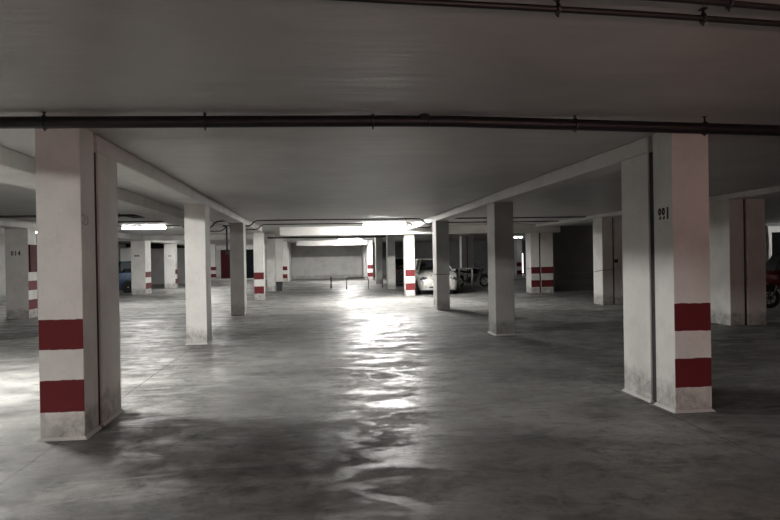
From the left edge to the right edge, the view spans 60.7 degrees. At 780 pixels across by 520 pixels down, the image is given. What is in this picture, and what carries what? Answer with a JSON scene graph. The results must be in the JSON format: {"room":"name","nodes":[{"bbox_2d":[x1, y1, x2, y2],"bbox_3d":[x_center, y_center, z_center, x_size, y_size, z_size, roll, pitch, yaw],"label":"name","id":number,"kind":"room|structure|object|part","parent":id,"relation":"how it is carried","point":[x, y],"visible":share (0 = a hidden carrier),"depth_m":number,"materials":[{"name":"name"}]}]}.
{"room":"parking garage","nodes":[
{"label":"parking garage","id":0,"kind":"room"},
{"bbox_2d":[0,234,125,301],"bbox_3d":[-15.563,0.359,19.685,0.300,2.850,67.100,-1,0,-6],"label":"wall","id":1,"kind":"structure","parent":0,"point":[2,236],"depth_m":28.16,"materials":[{"name":"grey paint"}]},
{"bbox_2d":[120,248,130,270],"bbox_3d":[-15.675,0.472,40.645,1.400,2.460,0.200,-1,0,-6],"label":"wall partition","id":2,"kind":"structure","parent":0,"point":[125,253],"depth_m":40.50,"materials":[{"name":"white paint"}]},
{"bbox_2d":[151,248,184,283],"bbox_3d":[-16.692,0.258,49.738,3.950,2.850,6.500,-1,0,-6],"label":"wall","id":3,"kind":"structure","parent":0,"point":[157,254],"depth_m":46.55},
{"bbox_2d":[126,243,184,247],"bbox_3d":[-16.354,-0.985,46.428,3.950,0.350,0.150,-1,0,-6],"label":"trim","id":4,"kind":"structure","parent":3,"relation":"attached to","point":[153,245],"depth_m":46.37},
{"bbox_2d":[287,242,291,280],"bbox_3d":[-7.742,0.103,50.811,0.300,2.850,6.300,-1,0,-6],"label":"wall","id":5,"kind":"structure","parent":0,"point":[288,243],"depth_m":49.08,"materials":[{"name":"white paint"}]},
{"bbox_2d":[291,243,361,278],"bbox_3d":[-5.045,0.048,53.116,5.560,2.850,0.300,-1,0,-6],"label":"wall","id":6,"kind":"structure","parent":0,"point":[335,261],"depth_m":52.97,"materials":[{"name":"grey paint"}]},
{"bbox_2d":[361,245,366,278],"bbox_3d":[-2.068,-0.001,52.836,0.300,2.850,3.500,-1,0,-6],"label":"wall","id":7,"kind":"structure","parent":0,"point":[363,247],"depth_m":51.10,"materials":[{"name":"white paint"}]},
{"bbox_2d":[216,240,525,278],"bbox_3d":[-0.534,-0.035,54.913,37.200,2.850,0.300,-1,0,-6],"label":"wall","id":8,"kind":"structure","parent":0,"point":[422,249],"depth_m":55.17,"materials":[{"name":"concrete"}]},
{"bbox_2d":[221,250,229,278],"bbox_3d":[-13.165,0.399,53.324,0.730,2.420,0.134,-1,0,-6],"label":"door","id":9,"kind":"structure","parent":8,"relation":"in","point":[225,258],"depth_m":53.33,"materials":[{"name":"red paint"}]},
{"bbox_2d":[216,245,266,249],"bbox_3d":[-11.664,-1.002,53.451,6.890,0.270,0.200,-1,0,-6],"label":"trim","id":10,"kind":"structure","parent":8,"relation":"attached to","point":[217,247],"depth_m":53.20,"materials":[{"name":"white paint"}]},
{"bbox_2d":[246,249,253,277],"bbox_3d":[-11.292,0.367,53.527,1.000,2.420,0.134,-1,0,-6],"label":"door","id":11,"kind":"structure","parent":8,"relation":"in","point":[249,253],"depth_m":53.54,"materials":[{"name":"black paint"}]},
{"bbox_2d":[522,253,523,273],"bbox_3d":[11.074,0.264,55.995,0.340,1.750,0.060,-1,0,-6],"label":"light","id":12,"kind":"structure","parent":8,"relation":"in","point":[522,253],"depth_m":56.00,"materials":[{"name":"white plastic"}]},
{"bbox_2d":[0,274,779,519],"bbox_3d":[3.101,1.611,21.716,37.800,0.300,67.100,-1,0,-6],"label":"floor","id":13,"kind":"structure","parent":0,"point":[317,401],"depth_m":6.41,"materials":[{"name":"concrete"}]},
{"bbox_2d":[5,228,37,318],"bbox_3d":[-10.864,0.395,19.641,0.630,2.620,0.603,-1,0,-6],"label":"pillar","id":14,"kind":"structure","parent":13,"relation":"on","point":[21,284],"depth_m":19.35,"materials":[{"name":"white paint"}]},
{"bbox_2d":[28,245,36,271],"bbox_3d":[-10.536,-0.051,19.697,0.050,0.800,0.560,-1,0,-6],"label":"wall panel","id":15,"kind":"object","parent":14,"relation":"attached to","point":[32,248],"visible":0.7,"depth_m":19.58,"materials":[{"name":"red paint"}]},
{"bbox_2d":[35,128,123,441],"bbox_3d":[-3.039,0.200,6.571,0.440,2.850,1.170,-1,0,-6],"label":"pillar","id":16,"kind":"structure","parent":13,"relation":"on","point":[77,207],"depth_m":6.03,"materials":[{"name":"white paint"}]},
{"bbox_2d":[119,261,131,292],"bbox_3d":[-14.784,0.921,34.809,4.105,1.689,1.860,-1,0,-6],"label":"car","id":17,"kind":"object","parent":13,"relation":"on","point":[125,285],"visible":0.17,"depth_m":34.07,"materials":[{"name":"blue paint"}]},
{"bbox_2d":[131,241,150,294],"bbox_3d":[-12.287,0.366,32.915,0.670,2.620,1.103,-1,0,-6],"label":"pillar","id":18,"kind":"structure","parent":13,"relation":"on","point":[140,250],"depth_m":32.39,"materials":[{"name":"white paint"}]},
{"bbox_2d":[164,244,177,287],"bbox_3d":[-13.036,0.352,39.623,0.630,2.620,0.603,-1,0,-6],"label":"pillar","id":19,"kind":"structure","parent":13,"relation":"on","point":[170,250],"depth_m":39.33,"materials":[{"name":"white paint"}]},
{"bbox_2d":[184,204,212,344],"bbox_3d":[-3.735,0.276,12.983,0.440,2.670,0.630,-1,0,-6],"label":"pillar","id":20,"kind":"structure","parent":13,"relation":"on","point":[196,216],"depth_m":12.70,"materials":[{"name":"plain white plaster"},{"name":"pale concrete"}]},
{"bbox_2d":[210,244,215,280],"bbox_3d":[-14.129,0.204,52.532,0.750,2.850,0.600,-1,0,-6],"label":"pillar","id":21,"kind":"structure","parent":13,"relation":"on","point":[212,246],"depth_m":52.26,"materials":[{"name":"white paint"}]},
{"bbox_2d":[230,223,246,314],"bbox_3d":[-4.450,0.262,19.569,0.390,2.670,0.630,-1,0,-6],"label":"pillar","id":22,"kind":"structure","parent":13,"relation":"on","point":[237,230],"depth_m":19.26,"materials":[{"name":"grey paint"}]},
{"bbox_2d":[216,278,266,279],"bbox_3d":[-11.600,1.523,53.262,6.890,0.120,0.600,-1,0,-6],"label":"kerb","id":23,"kind":"object","parent":13,"relation":"on","point":[246,278],"depth_m":52.99,"materials":[{"name":"concrete"}]},
{"bbox_2d":[253,232,264,299],"bbox_3d":[-5.215,0.247,26.603,0.390,2.670,0.580,-1,0,-6],"label":"pillar","id":24,"kind":"structure","parent":13,"relation":"on","point":[258,237],"depth_m":26.32,"materials":[{"name":"white paint"}]},
{"bbox_2d":[266,234,275,291],"bbox_3d":[-5.959,0.142,33.432,0.390,2.850,0.640,-1,0,-6],"label":"pillar","id":25,"kind":"structure","parent":13,"relation":"on","point":[271,261],"depth_m":33.11,"materials":[{"name":"white paint"}]},
{"bbox_2d":[275,238,282,281],"bbox_3d":[-6.695,0.127,40.212,0.390,2.850,0.600,-1,0,-6],"label":"pillar","id":26,"kind":"structure","parent":13,"relation":"on","point":[278,242],"depth_m":39.91,"materials":[{"name":"white paint"}]},
{"bbox_2d":[276,282,282,290],"bbox_3d":[-5.567,1.330,33.584,0.360,0.460,0.388,-1,0,-6],"label":"waste bin","id":27,"kind":"object","parent":13,"relation":"on","point":[279,285],"visible":0.98,"depth_m":33.45,"materials":[{"name":"plastic"}]},
{"bbox_2d":[282,241,287,281],"bbox_3d":[-7.445,0.112,47.107,0.390,2.850,0.630,-1,0,-6],"label":"pillar","id":28,"kind":"structure","parent":13,"relation":"on","point":[284,243],"depth_m":46.80,"materials":[{"name":"white paint"}]},
{"bbox_2d":[346,277,368,288],"bbox_3d":[-1.665,1.180,34.223,1.260,0.623,0.120,-1,0,1],"label":"hoop","id":29,"kind":"object","parent":13,"relation":"on","point":[347,277],"visible":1,"depth_m":34.20,"materials":[{"name":"metal"}]},
{"bbox_2d":[367,240,372,279],"bbox_3d":[-1.445,0.008,47.759,0.390,2.850,0.630,-1,0,-6],"label":"pillar","id":30,"kind":"structure","parent":13,"relation":"on","point":[369,242],"depth_m":47.45,"materials":[{"name":"white paint"}]},
{"bbox_2d":[375,237,382,283],"bbox_3d":[-0.696,0.023,40.864,0.390,2.850,0.600,-1,0,-6],"label":"pillar","id":31,"kind":"structure","parent":13,"relation":"on","point":[378,241],"depth_m":40.57,"materials":[{"name":"white paint"}]},
{"bbox_2d":[386,235,395,288],"bbox_3d":[0.041,0.038,34.084,0.390,2.850,0.640,-1,0,-6],"label":"pillar","id":32,"kind":"structure","parent":13,"relation":"on","point":[390,239],"depth_m":33.77,"materials":[{"name":"white paint"}]},
{"bbox_2d":[386,258,421,283],"bbox_3d":[0.833,0.692,38.741,1.860,1.588,4.105,-1,0,-6],"label":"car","id":33,"kind":"object","parent":13,"relation":"on","point":[399,262],"visible":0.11,"depth_m":36.86,"materials":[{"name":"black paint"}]},
{"bbox_2d":[403,234,414,296],"bbox_3d":[0.781,0.053,27.274,0.390,2.850,0.540,-1,0,-6],"label":"pillar","id":34,"kind":"structure","parent":13,"relation":"on","point":[408,240],"depth_m":27.01,"materials":[{"name":"white paint"}]},
{"bbox_2d":[415,258,457,293],"bbox_3d":[1.918,0.716,29.861,1.860,1.574,4.105,-1,0,-4],"label":"car","id":35,"kind":"object","parent":13,"relation":"on","point":[423,275],"visible":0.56,"depth_m":28.18,"materials":[{"name":"silver metal"}]},
{"bbox_2d":[432,221,449,309],"bbox_3d":[1.549,0.158,20.221,0.390,2.670,0.630,-1,0,-6],"label":"pillar","id":36,"kind":"structure","parent":13,"relation":"on","point":[440,229],"depth_m":19.91,"materials":[{"name":"grey paint"}]},
{"bbox_2d":[458,267,472,287],"bbox_3d":[3.791,0.888,33.407,0.800,1.029,0.120,-1,0,-6],"label":"stand","id":37,"kind":"object","parent":13,"relation":"on","point":[459,269],"visible":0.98,"depth_m":33.37,"materials":[{"name":"metal"}]},
{"bbox_2d":[459,236,473,281],"bbox_3d":[4.770,-0.071,41.458,0.760,2.850,0.600,-1,0,-6],"label":"pillar","id":38,"kind":"structure","parent":13,"relation":"on","point":[466,245],"depth_m":41.17,"materials":[{"name":"white paint"}]},
{"bbox_2d":[454,263,487,286],"bbox_3d":[4.186,0.768,34.254,2.089,1.242,0.780,-1,0,-10],"label":"motorcycle","id":39,"kind":"object","parent":13,"relation":"on","point":[475,270],"visible":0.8,"depth_m":34.16,"materials":[{"name":"metal"}]},
{"bbox_3d":[4.324,0.570,34.278,0.591,0.280,0.320,-1,0,-10],"label":"fuel tank","id":40,"kind":"part","parent":39,"relation":"part of","materials":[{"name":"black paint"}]},
{"bbox_2d":[487,202,515,335],"bbox_3d":[2.265,0.172,13.635,0.440,2.670,0.630,-1,0,-6],"label":"pillar","id":41,"kind":"structure","parent":13,"relation":"on","point":[500,239],"depth_m":13.35,"materials":[{"name":"grey paint"}]},
{"bbox_2d":[514,238,521,276],"bbox_3d":[9.026,-0.165,46.950,0.390,2.850,0.600,-1,0,-6],"label":"pillar","id":42,"kind":"structure","parent":13,"relation":"on","point":[517,241],"depth_m":46.66,"materials":[{"name":"white paint"}]},
{"bbox_2d":[525,233,553,292],"bbox_3d":[6.341,-0.045,28.301,0.960,2.850,0.700,-1,0,-6],"label":"pillar","id":43,"kind":"structure","parent":13,"relation":"on","point":[539,246],"depth_m":27.97,"materials":[{"name":"white paint"}]},
{"bbox_2d":[593,217,622,304],"bbox_3d":[6.946,0.031,21.124,0.750,2.735,0.700,-1,0,-6],"label":"pillar","id":44,"kind":"structure","parent":13,"relation":"on","point":[607,231],"depth_m":20.79,"materials":[{"name":"white pale concrete"}]},
{"bbox_2d":[621,133,715,412],"bbox_3d":[2.961,0.096,7.222,0.440,2.850,1.170,-1,0,-6],"label":"pillar","id":45,"kind":"structure","parent":13,"relation":"on","point":[666,240],"depth_m":6.74,"materials":[{"name":"white paint"}]},
{"bbox_2d":[709,199,765,325],"bbox_3d":[7.702,0.043,14.819,0.830,2.735,0.800,-1,0,-6],"label":"pillar","id":46,"kind":"structure","parent":13,"relation":"on","point":[736,226],"depth_m":14.45,"materials":[{"name":"white pale concrete"}]},
{"bbox_2d":[766,254,779,307],"bbox_3d":[11.269,0.579,18.628,2.089,1.507,0.780,-1,0,-6],"label":"motorcycle","id":47,"kind":"object","parent":13,"relation":"on","point":[772,275],"visible":0.85,"depth_m":18.50,"materials":[{"name":"metal"}]},
{"bbox_2d":[0,0,779,244],"bbox_3d":[3.048,-1.538,21.703,37.800,0.300,67.100,-1,0,-6],"label":"ceiling","id":48,"kind":"structure","parent":0,"point":[58,57],"depth_m":5.01,"materials":[{"name":"paint"}]},
{"bbox_2d":[0,213,139,217],"bbox_3d":[-10.470,-1.079,16.564,9.000,0.122,0.088,-1,0,-6],"label":"ceiling pipe","id":49,"kind":"object","parent":48,"relation":"attached to","point":[119,215],"visible":0.6,"depth_m":16.70,"materials":[{"name":"metal"}]},
{"bbox_2d":[0,218,184,245],"bbox_3d":[-10.894,-1.030,19.686,0.630,0.230,65.300,-1,0,-6],"label":"ceiling beam","id":50,"kind":"structure","parent":48,"relation":"attached to","point":[6,223],"depth_m":19.66,"materials":[{"name":"white concrete"}]},
{"bbox_2d":[0,146,229,232],"bbox_3d":[-4.409,-1.097,6.610,0.700,0.210,37.900,-1,0,-6],"label":"ceiling beam","id":51,"kind":"structure","parent":48,"relation":"attached to","point":[16,168],"depth_m":11.51,"materials":[{"name":"white concrete"}]},
{"bbox_2d":[121,227,166,228],"bbox_3d":[-8.873,-1.157,24.080,1.580,0.078,0.150,-1,0,-6],"label":"lamp","id":52,"kind":"object","parent":48,"relation":"attached to","point":[121,227],"visible":0.99,"depth_m":24.02,"materials":[{"name":"white plastic"}]},
{"bbox_2d":[93,135,261,231],"bbox_3d":[-4.108,-1.155,16.194,0.390,0.180,19.510,-1,0,-6],"label":"ceiling beam","id":53,"kind":"structure","parent":48,"relation":"attached to","point":[130,168],"depth_m":9.30,"materials":[{"name":"white concrete"}]},
{"bbox_2d":[118,234,252,240],"bbox_3d":[-11.475,-1.060,32.297,10.600,0.250,0.300,-1,0,-6],"label":"ceiling beam","id":54,"kind":"structure","parent":48,"relation":"attached to","point":[248,236],"depth_m":32.25,"materials":[{"name":"white concrete"}]},
{"bbox_2d":[223,225,228,253],"bbox_3d":[-5.866,-0.720,23.502,0.340,1.050,0.080,-1,0,-6],"label":"pipe","id":55,"kind":"object","parent":48,"relation":"hanging from","point":[226,251],"visible":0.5,"depth_m":23.49,"materials":[{"name":"black plastic"}]},
{"bbox_2d":[268,235,385,238],"bbox_3d":[-3.087,-1.192,32.856,5.800,0.274,0.098,-1,0,-6],"label":"ceiling pipe","id":56,"kind":"object","parent":48,"relation":"hanging from","point":[337,236],"visible":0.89,"depth_m":32.91,"materials":[{"name":"metal"}]},
{"bbox_2d":[296,240,366,245],"bbox_3d":[-4.098,-1.199,46.980,4.960,0.340,0.300,-1,0,-6],"label":"ceiling beam","id":57,"kind":"structure","parent":48,"relation":"attached to","point":[335,242],"depth_m":46.82,"materials":[{"name":"white concrete"}]},
{"bbox_2d":[118,221,557,231],"bbox_3d":[-2.284,-1.171,23.388,16.950,0.268,0.064,-1,0,-6],"label":"ceiling pipe","id":58,"kind":"object","parent":48,"relation":"attached to","point":[484,221],"visible":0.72,"depth_m":23.41,"materials":[{"name":"metal"}]},
{"bbox_2d":[118,216,585,227],"bbox_3d":[-2.014,-1.165,20.902,16.950,0.270,0.068,-1,0,-6],"label":"ceiling pipe","id":59,"kind":"object","parent":48,"relation":"attached to","point":[567,216],"visible":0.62,"depth_m":21.02,"materials":[{"name":"metal"}]},
{"bbox_2d":[363,223,405,224],"bbox_3d":[-0.208,-1.304,24.116,1.580,0.078,0.150,-1,0,-6],"label":"lamp","id":60,"kind":"object","parent":48,"relation":"attached to","point":[397,223],"visible":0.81,"depth_m":24.08,"materials":[{"name":"white plastic"}]},
{"bbox_2d":[0,112,779,135],"bbox_3d":[0.349,-1.173,5.865,14.001,0.228,0.139,-1,0,-6],"label":"ceiling pipe","id":61,"kind":"object","parent":48,"relation":"attached to","point":[44,122],"visible":1,"depth_m":5.78,"materials":[{"name":"metal"}]},
{"bbox_2d":[279,224,559,235],"bbox_3d":[1.308,-1.210,26.846,11.360,0.340,0.400,-1,0,-6],"label":"ceiling beam","id":62,"kind":"structure","parent":48,"relation":"attached to","point":[517,228],"depth_m":26.50,"materials":[{"name":"white concrete"}]},
{"bbox_2d":[406,136,652,229],"bbox_3d":[1.891,-1.260,16.845,0.390,0.180,19.510,-1,0,-6],"label":"ceiling beam","id":63,"kind":"structure","parent":48,"relation":"attached to","point":[608,162],"depth_m":9.92,"materials":[{"name":"white concrete"}]},
{"bbox_2d":[332,0,779,26],"bbox_3d":[1.866,-1.252,3.487,7.523,0.089,0.118,-1,0,-11],"label":"ceiling pipe","id":64,"kind":"object","parent":48,"relation":"attached to","point":[558,8],"visible":1,"depth_m":3.27,"materials":[{"name":"metal"}]},
{"bbox_2d":[536,186,779,226],"bbox_3d":[8.367,-1.367,8.149,0.760,0.115,38.200,-1,0,-6],"label":"ceiling beam","id":65,"kind":"structure","parent":48,"relation":"attached to","point":[768,192],"depth_m":14.63,"materials":[{"name":"white concrete"}]},
{"bbox_2d":[643,0,779,11],"bbox_3d":[1.887,-1.251,3.290,7.533,0.088,0.093,-1,0,-12],"label":"ceiling pipe","id":66,"kind":"object","parent":48,"relation":"attached to","point":[728,4],"visible":1,"depth_m":3.22,"materials":[{"name":"metal"}]},
{"bbox_2d":[553,223,779,290],"bbox_3d":[13.808,-0.179,30.067,14.050,2.850,0.200,-1,0,-6],"label":"wall","id":67,"kind":"structure","parent":0,"point":[573,245],"depth_m":29.34,"materials":[{"name":"paint"}]},
{"bbox_2d":[766,226,779,260],"bbox_3d":[19.011,-0.203,30.552,3.800,2.720,0.360,-1,0,-6],"label":"door","id":68,"kind":"structure","parent":67,"relation":"in","point":[769,229],"depth_m":30.22,"materials":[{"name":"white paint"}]},
{"bbox_2d":[772,232,779,269],"bbox_3d":[21.712,-0.287,23.734,0.300,2.850,67.100,-1,0,-6],"label":"wall","id":69,"kind":"structure","parent":0,"point":[775,235],"depth_m":35.04,"materials":[{"name":"concrete"}]}
]}

